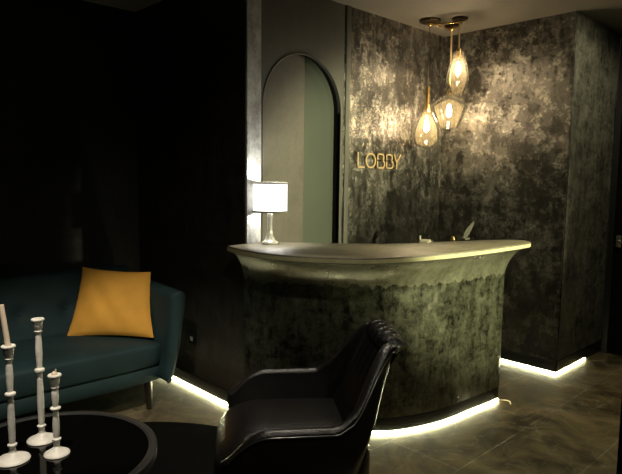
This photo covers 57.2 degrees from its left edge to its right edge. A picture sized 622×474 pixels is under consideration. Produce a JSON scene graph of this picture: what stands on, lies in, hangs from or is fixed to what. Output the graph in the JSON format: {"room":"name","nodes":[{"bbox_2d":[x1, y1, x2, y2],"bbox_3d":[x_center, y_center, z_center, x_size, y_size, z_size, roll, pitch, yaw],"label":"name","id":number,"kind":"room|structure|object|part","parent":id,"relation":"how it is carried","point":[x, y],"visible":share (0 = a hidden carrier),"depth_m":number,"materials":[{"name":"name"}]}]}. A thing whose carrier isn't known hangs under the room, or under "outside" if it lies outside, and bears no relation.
{"room":"hotel lobby","nodes":[
{"label":"hotel lobby","id":0,"kind":"room"},
{"bbox_2d":[0,0,139,276],"bbox_3d":[-3.051,-0.221,3.006,4.750,2.760,0.130,-5,8,-43],"label":"wall","id":1,"kind":"structure","parent":0,"point":[69,200],"depth_m":4.10,"materials":[{"name":"black paint"}]},
{"bbox_2d":[135,0,245,390],"bbox_3d":[-0.848,-0.300,4.056,0.110,2.760,1.390,-5,8,-43],"label":"wall","id":2,"kind":"structure","parent":0,"point":[191,54],"depth_m":3.90,"materials":[{"name":"brown paint"}]},
{"bbox_2d":[189,332,194,344],"bbox_3d":[-0.848,0.723,4.057,0.012,0.080,0.080,-5,8,-43],"label":"wall socket","id":3,"kind":"object","parent":2,"relation":"attached to","point":[191,335],"visible":1,"depth_m":4.05,"materials":[{"name":"black plastic"}]},
{"bbox_2d":[173,367,226,402],"bbox_3d":[-0.911,1.018,4.152,0.008,0.083,1.340,-5,8,-43],"label":"baseboard","id":4,"kind":"structure","parent":2,"relation":"attached to","point":[214,390],"depth_m":4.00,"materials":[{"name":"black wood"}]},
{"bbox_2d":[173,376,227,405],"bbox_3d":[-0.897,1.069,4.136,0.013,0.014,1.290,-5,8,-43],"label":"light strip","id":5,"kind":"object","parent":2,"relation":"attached to","point":[175,378],"visible":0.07,"depth_m":4.01,"materials":[{"name":"white plastic"}]},
{"bbox_2d":[246,0,260,243],"bbox_3d":[-0.360,-0.243,3.555,0.110,2.760,0.017,-5,8,-43],"label":"trim","id":6,"kind":"structure","parent":2,"relation":"attached to","point":[253,7],"depth_m":3.49,"materials":[{"name":"paint"}]},
{"bbox_2d":[0,349,621,473],"bbox_3d":[0.080,1.343,2.142,8.100,0.100,5.950,-5,8,-43],"label":"floor","id":7,"kind":"structure","parent":0,"point":[567,421],"depth_m":3.55,"materials":[{"name":"stone"}]},
{"bbox_2d":[0,264,185,420],"bbox_3d":[-2.003,0.730,3.260,2.405,0.845,0.965,-5,8,-43],"label":"sofa","id":8,"kind":"object","parent":7,"relation":"on","point":[89,366],"visible":0.74,"depth_m":3.66,"materials":[{"name":"teal fabric"}]},
{"bbox_3d":[-2.193,0.602,3.499,2.290,0.644,0.280,-5,8,-43],"label":"backrest","id":9,"kind":"part","parent":8,"relation":"part of","materials":[{"name":"teal fabric"}]},
{"bbox_3d":[-1.969,0.920,3.270,2.130,0.124,0.714,-5,8,-43],"label":"seat","id":10,"kind":"part","parent":8,"relation":"part of","materials":[{"name":"teal fabric"}]},
{"bbox_2d":[0,332,160,402],"bbox_3d":[-1.967,0.794,3.257,2.140,0.182,0.730,-5,8,-43],"label":"seat cushion","id":11,"kind":"object","parent":8,"relation":"on","point":[89,361],"depth_m":3.45,"materials":[{"name":"teal fabric"}]},
{"bbox_2d":[67,267,153,337],"bbox_3d":[-1.320,0.443,3.857,0.590,0.435,0.235,1,6,6],"label":"throw pillow","id":12,"kind":"object","parent":8,"relation":"on","point":[108,302],"visible":1,"depth_m":3.79,"materials":[{"name":"fabric"}]},
{"bbox_3d":[-1.058,1.024,3.705,0.056,0.192,0.054,-5,8,-43],"label":"leg","id":13,"kind":"part","parent":8,"relation":"part of","materials":[{"name":"brown wood"}]},
{"bbox_3d":[-1.196,0.582,4.020,0.174,0.635,0.965,-5,8,-43],"label":"armrest","id":14,"kind":"part","parent":8,"relation":"part of","materials":[{"name":"teal fabric"}]},
{"bbox_2d":[142,422,217,473],"bbox_3d":[-0.898,1.240,2.478,2.060,0.012,2.060,-5,8,-43],"label":"round rug","id":15,"kind":"object","parent":7,"relation":"on","point":[182,448],"visible":0.23,"depth_m":3.15,"materials":[{"name":"black carpet"}]},
{"bbox_2d":[0,411,156,473],"bbox_3d":[-1.076,1.060,2.314,0.876,0.374,0.876,-5,8,-43],"label":"coffee table","id":16,"kind":"object","parent":15,"relation":"on","point":[98,442],"visible":0.92,"depth_m":2.39,"materials":[{"name":"black glass"}]},
{"bbox_2d":[0,344,30,467],"bbox_3d":[-1.177,0.652,2.233,0.128,0.465,0.128,-5,8,-43],"label":"candlestick","id":17,"kind":"object","parent":16,"relation":"on","point":[13,458],"visible":0.99,"depth_m":2.22,"materials":[{"name":"white wood"}]},
{"bbox_2d":[0,303,10,345],"bbox_3d":[-1.183,0.344,2.203,0.041,0.179,0.021,1,6,1],"label":"taper candle","id":18,"kind":"object","parent":17,"relation":"on","point":[5,331],"visible":0.91,"depth_m":2.19,"materials":[{"name":"beige wax"}]},
{"bbox_2d":[1,344,15,357],"bbox_3d":[-1.174,0.444,2.212,0.053,0.047,0.053,-5,8,-43],"label":"cup","id":19,"kind":"object","parent":17,"relation":"on","point":[8,351],"depth_m":2.20,"materials":[{"name":"white wood"}]},
{"bbox_2d":[27,317,52,445],"bbox_3d":[-1.143,0.603,2.405,0.120,0.528,0.120,-5,8,-43],"label":"candlestick","id":20,"kind":"object","parent":16,"relation":"on","point":[42,438],"visible":0.96,"depth_m":2.40,"materials":[{"name":"white ceramic"}]},
{"bbox_2d":[31,317,44,329],"bbox_3d":[-1.141,0.364,2.381,0.053,0.047,0.053,-5,8,-43],"label":"cup","id":21,"kind":"object","parent":20,"relation":"on","point":[37,322],"depth_m":2.37,"materials":[{"name":"white ceramic"}]},
{"bbox_2d":[43,372,69,459],"bbox_3d":[-1.027,0.714,2.294,0.100,0.332,0.100,-5,8,-43],"label":"candlestick","id":22,"kind":"object","parent":16,"relation":"on","point":[57,452],"visible":0.97,"depth_m":2.28,"materials":[{"name":"white ceramic"}]},
{"bbox_2d":[47,372,61,386],"bbox_3d":[-1.026,0.573,2.280,0.053,0.047,0.053,-5,8,-43],"label":"cup","id":23,"kind":"object","parent":22,"relation":"on","point":[54,380],"depth_m":2.27,"materials":[{"name":"white wood"}]},
{"bbox_2d":[214,319,410,473],"bbox_3d":[-0.013,0.812,2.529,0.813,0.847,0.769,0,6,-7],"label":"leather armchair","id":24,"kind":"object","parent":15,"relation":"on","point":[320,419],"visible":1,"depth_m":2.40,"materials":[{"name":"black leather"}]},
{"bbox_3d":[-0.096,0.907,2.529,0.650,0.273,0.584,0,6,-7],"label":"seat","id":25,"kind":"part","parent":24,"relation":"part of","materials":[{"name":"black leather"}]},
{"bbox_3d":[0.249,0.613,2.540,0.290,0.447,0.410,0,6,-7],"label":"backrest","id":26,"kind":"part","parent":24,"relation":"part of","materials":[{"name":"black leather"}]},
{"bbox_2d":[227,240,530,433],"bbox_3d":[0.535,0.612,3.452,2.042,1.098,0.810,0,6,-11],"label":"reception desk","id":27,"kind":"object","parent":7,"relation":"on","point":[303,302],"depth_m":3.41,"materials":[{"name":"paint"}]},
{"bbox_2d":[253,182,287,244],"bbox_3d":[-0.251,-0.146,3.499,0.212,0.380,0.212,-5,8,-43],"label":"table lamp","id":28,"kind":"object","parent":27,"relation":"on","point":[269,198],"visible":1,"depth_m":3.41,"materials":[{"name":"fabric"}]},
{"bbox_3d":[-0.250,-0.243,3.490,0.208,0.169,0.208,-5,8,-43],"label":"lamp shade","id":29,"kind":"part","parent":28,"relation":"part of","materials":[{"name":"white fabric"}]},
{"bbox_3d":[-0.251,-0.157,3.498,0.212,0.011,0.212,-5,8,-43],"label":"shade trim","id":30,"kind":"part","parent":28,"relation":"part of","materials":[{"name":"silver metal"}]},
{"bbox_3d":[-0.249,-0.329,3.481,0.212,0.011,0.212,-5,8,-43],"label":"shade trim","id":31,"kind":"part","parent":28,"relation":"part of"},
{"bbox_2d":[228,240,530,264],"bbox_3d":[0.542,0.083,3.399,2.039,0.036,0.808,0,6,-11],"label":"countertop","id":32,"kind":"structure","parent":27,"relation":"on","point":[339,251],"depth_m":3.30,"materials":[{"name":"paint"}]},
{"bbox_2d":[419,235,431,242],"bbox_3d":[0.749,0.011,3.734,0.064,0.045,0.095,3,6,24],"label":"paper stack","id":33,"kind":"object","parent":27,"relation":"on","point":[420,239],"visible":1,"depth_m":3.71,"materials":[{"name":"white paper"}]},
{"bbox_2d":[460,222,473,239],"bbox_3d":[1.074,-0.045,3.921,0.094,0.127,0.053,-5,8,-43],"label":"leaf ornament","id":34,"kind":"object","parent":27,"relation":"on","point":[468,230],"visible":1,"depth_m":3.92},
{"bbox_2d":[303,56,337,242],"bbox_3d":[-0.131,-0.288,4.022,0.860,2.760,0.030,-5,8,-43],"label":"wall niche","id":35,"kind":"object","parent":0,"point":[320,100],"visible":0.18,"depth_m":4.15,"materials":[{"name":"green paint"}]},
{"bbox_2d":[83,0,621,36],"bbox_3d":[0.115,-1.503,1.854,8.100,0.100,5.950,-5,8,-43],"label":"ceiling","id":36,"kind":"structure","parent":0,"point":[481,14],"depth_m":4.21,"materials":[{"name":"paint"}]},
{"bbox_2d":[412,16,468,147],"bbox_3d":[1.095,-1.218,4.572,0.505,0.990,0.396,-5,8,-43],"label":"cluster","id":37,"kind":"object","parent":36,"relation":"hanging from","point":[457,20],"visible":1,"depth_m":4.53,"materials":[{"name":"gold metal"}]},
{"bbox_3d":[0.928,-0.956,4.564,0.220,0.466,0.220,-5,8,-43],"label":"lamp shade","id":38,"kind":"part","parent":37,"relation":"part of","materials":[{"name":"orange glass"}]},
{"bbox_3d":[0.927,-0.894,4.570,0.038,0.100,0.038,-5,8,-43],"label":"bulb","id":39,"kind":"part","parent":37,"relation":"part of","materials":[{"name":"white glass"}]},
{"bbox_2d":[425,85,429,111],"bbox_3d":[0.930,-1.103,4.549,0.036,0.210,0.036,-5,8,-43],"label":"bulb socket","id":40,"kind":"object","parent":37,"relation":"attached to","point":[427,90],"depth_m":4.54,"materials":[{"name":"gold metal"}]},
{"bbox_3d":[0.933,-1.416,4.518,0.005,0.499,0.006,-5,8,-43],"label":"cord","id":41,"kind":"part","parent":37,"relation":"part of","materials":[{"name":"brown metal"}]},
{"bbox_3d":[1.135,-1.039,4.693,0.038,0.100,0.038,-5,8,-43],"label":"bulb","id":42,"kind":"part","parent":37,"relation":"part of","materials":[{"name":"white glass"}]},
{"bbox_3d":[1.135,-1.037,4.693,0.302,0.275,0.302,-5,8,-43],"label":"lamp shade","id":43,"kind":"part","parent":37,"relation":"part of","materials":[{"name":"orange glass"}]},
{"bbox_3d":[1.140,-1.415,4.655,0.012,0.524,0.012,-5,8,-43],"label":"cord","id":44,"kind":"part","parent":37,"relation":"part of","materials":[{"name":"gold metal"}]},
{"bbox_3d":[1.151,-1.284,4.465,0.174,0.322,0.174,-5,8,-43],"label":"lamp shade","id":45,"kind":"part","parent":37,"relation":"part of","materials":[{"name":"orange glass"}]},
{"bbox_2d":[456,48,460,58],"bbox_3d":[1.153,-1.434,4.449,0.042,0.080,0.042,-5,8,-43],"label":"bulb socket","id":46,"kind":"object","parent":37,"relation":"attached to","point":[458,51],"depth_m":4.43,"materials":[{"name":"gold metal"}]},
{"bbox_3d":[1.151,-1.319,4.461,0.038,0.100,0.038,-5,8,-43],"label":"bulb","id":47,"kind":"part","parent":37,"relation":"part of","materials":[{"name":"white glass"}]},
{"bbox_3d":[1.154,-1.539,4.439,0.012,0.232,0.012,-5,8,-43],"label":"cord","id":48,"kind":"part","parent":37,"relation":"part of","materials":[{"name":"gold metal"}]},
{"bbox_2d":[261,0,444,243],"bbox_3d":[0.347,-0.324,4.443,2.155,2.760,0.100,-5,8,-43],"label":"wall","id":49,"kind":"structure","parent":0,"point":[389,79],"depth_m":4.49,"materials":[{"name":"paint"}]},
{"bbox_2d":[263,54,304,242],"bbox_3d":[-0.241,-0.264,3.876,0.497,2.740,0.021,-5,8,-43],"label":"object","id":50,"kind":"structure","parent":49,"relation":"in","point":[284,90],"depth_m":3.89,"materials":[{"name":"paint"}]},
{"bbox_2d":[262,52,341,242],"bbox_3d":[-0.055,-0.084,4.011,0.746,2.358,0.012,-5,8,-43],"label":"trim","id":51,"kind":"structure","parent":49,"relation":"attached to","point":[282,58],"depth_m":3.94,"materials":[{"name":"black paint"}]},
{"bbox_2d":[343,5,351,242],"bbox_3d":[0.262,-0.309,4.287,0.045,2.760,0.010,-5,8,-43],"label":"trim","id":52,"kind":"structure","parent":49,"relation":"attached to","point":[349,8],"depth_m":4.23,"materials":[{"name":"beige paint"}]},
{"bbox_2d":[357,152,364,167],"bbox_3d":[0.378,-0.588,4.361,0.082,0.118,0.018,-5,8,-43],"label":"sign letter","id":53,"kind":"object","parent":49,"relation":"attached to","point":[358,166],"visible":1,"depth_m":4.33,"materials":[{"name":"gold metal"}]},
{"bbox_2d":[364,153,375,167],"bbox_3d":[0.460,-0.595,4.439,0.122,0.118,0.018,-5,8,-43],"label":"sign letter","id":54,"kind":"object","parent":49,"relation":"attached to","point":[368,154],"visible":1,"depth_m":4.43,"materials":[{"name":"gold metal"}]},
{"bbox_2d":[376,153,384,168],"bbox_3d":[0.551,-0.603,4.526,0.097,0.118,0.018,-5,8,-43],"label":"sign letter","id":55,"kind":"object","parent":49,"relation":"attached to","point":[382,160],"visible":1,"depth_m":4.53,"materials":[{"name":"gold metal"}]},
{"bbox_2d":[386,154,393,168],"bbox_3d":[0.630,-0.609,4.601,0.093,0.118,0.018,-5,8,-43],"label":"sign letter","id":56,"kind":"object","parent":49,"relation":"attached to","point":[391,161],"visible":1,"depth_m":4.60,"materials":[{"name":"gold metal"}]},
{"bbox_2d":[394,154,400,168],"bbox_3d":[0.701,-0.617,4.669,0.096,0.121,0.018,-5,8,-43],"label":"sign letter","id":57,"kind":"object","parent":49,"relation":"attached to","point":[397,160],"visible":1,"depth_m":4.66,"materials":[{"name":"gold metal"}]},
{"bbox_2d":[438,11,577,366],"bbox_3d":[1.525,-0.345,4.790,0.030,2.760,1.225,-5,8,-43],"label":"wall","id":58,"kind":"structure","parent":0,"point":[504,170],"depth_m":4.61,"materials":[{"name":"paint"}]},
{"bbox_2d":[501,348,556,372],"bbox_3d":[1.533,0.973,4.871,0.008,0.089,1.133,-5,8,-43],"label":"baseboard","id":59,"kind":"structure","parent":58,"relation":"attached to","point":[537,362],"depth_m":4.62,"materials":[{"name":"black wood"}]},
{"bbox_2d":[558,12,620,359],"bbox_3d":[1.867,-0.373,5.116,0.915,2.760,1.225,-5,8,-43],"label":"wall column","id":60,"kind":"structure","parent":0,"point":[597,53],"depth_m":4.64,"materials":[{"name":"paint"}]},
{"bbox_2d":[500,358,584,373],"bbox_3d":[1.888,1.025,4.918,0.587,0.013,0.705,-5,8,-43],"label":"light strip","id":61,"kind":"object","parent":60,"relation":"attached to","point":[583,358],"visible":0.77,"depth_m":4.64,"materials":[{"name":"white plastic"}]},
{"bbox_2d":[556,340,600,371],"bbox_3d":[2.256,0.991,4.785,0.933,0.089,0.008,-5,8,-43],"label":"baseboard","id":62,"kind":"structure","parent":60,"relation":"attached to","point":[592,348],"depth_m":4.75,"materials":[{"name":"black wood"}]},
{"bbox_2d":[616,399,621,473],"bbox_3d":[0.891,-0.009,1.388,0.100,2.760,0.165,-5,8,-43],"label":"wall","id":63,"kind":"structure","parent":0,"point":[619,458],"depth_m":1.47,"materials":[{"name":"black paint"}]},
{"bbox_2d":[617,35,621,105],"bbox_3d":[3.853,-0.218,3.816,0.150,2.760,3.400,-5,8,-43],"label":"wall","id":64,"kind":"structure","parent":0,"point":[619,98],"depth_m":4.88,"materials":[{"name":"black paint"}]},
{"bbox_2d":[601,105,621,354],"bbox_3d":[2.887,-0.014,4.668,0.099,2.160,0.865,-5,8,-43],"label":"door","id":65,"kind":"structure","parent":64,"relation":"in","point":[611,338],"depth_m":4.96,"materials":[{"name":"black paint"}]},
{"bbox_3d":[2.677,0.044,4.866,0.061,0.100,0.150,-5,8,-43],"label":"handle","id":66,"kind":"part","parent":65,"relation":"part of","materials":[{"name":"metal"}]}
]}

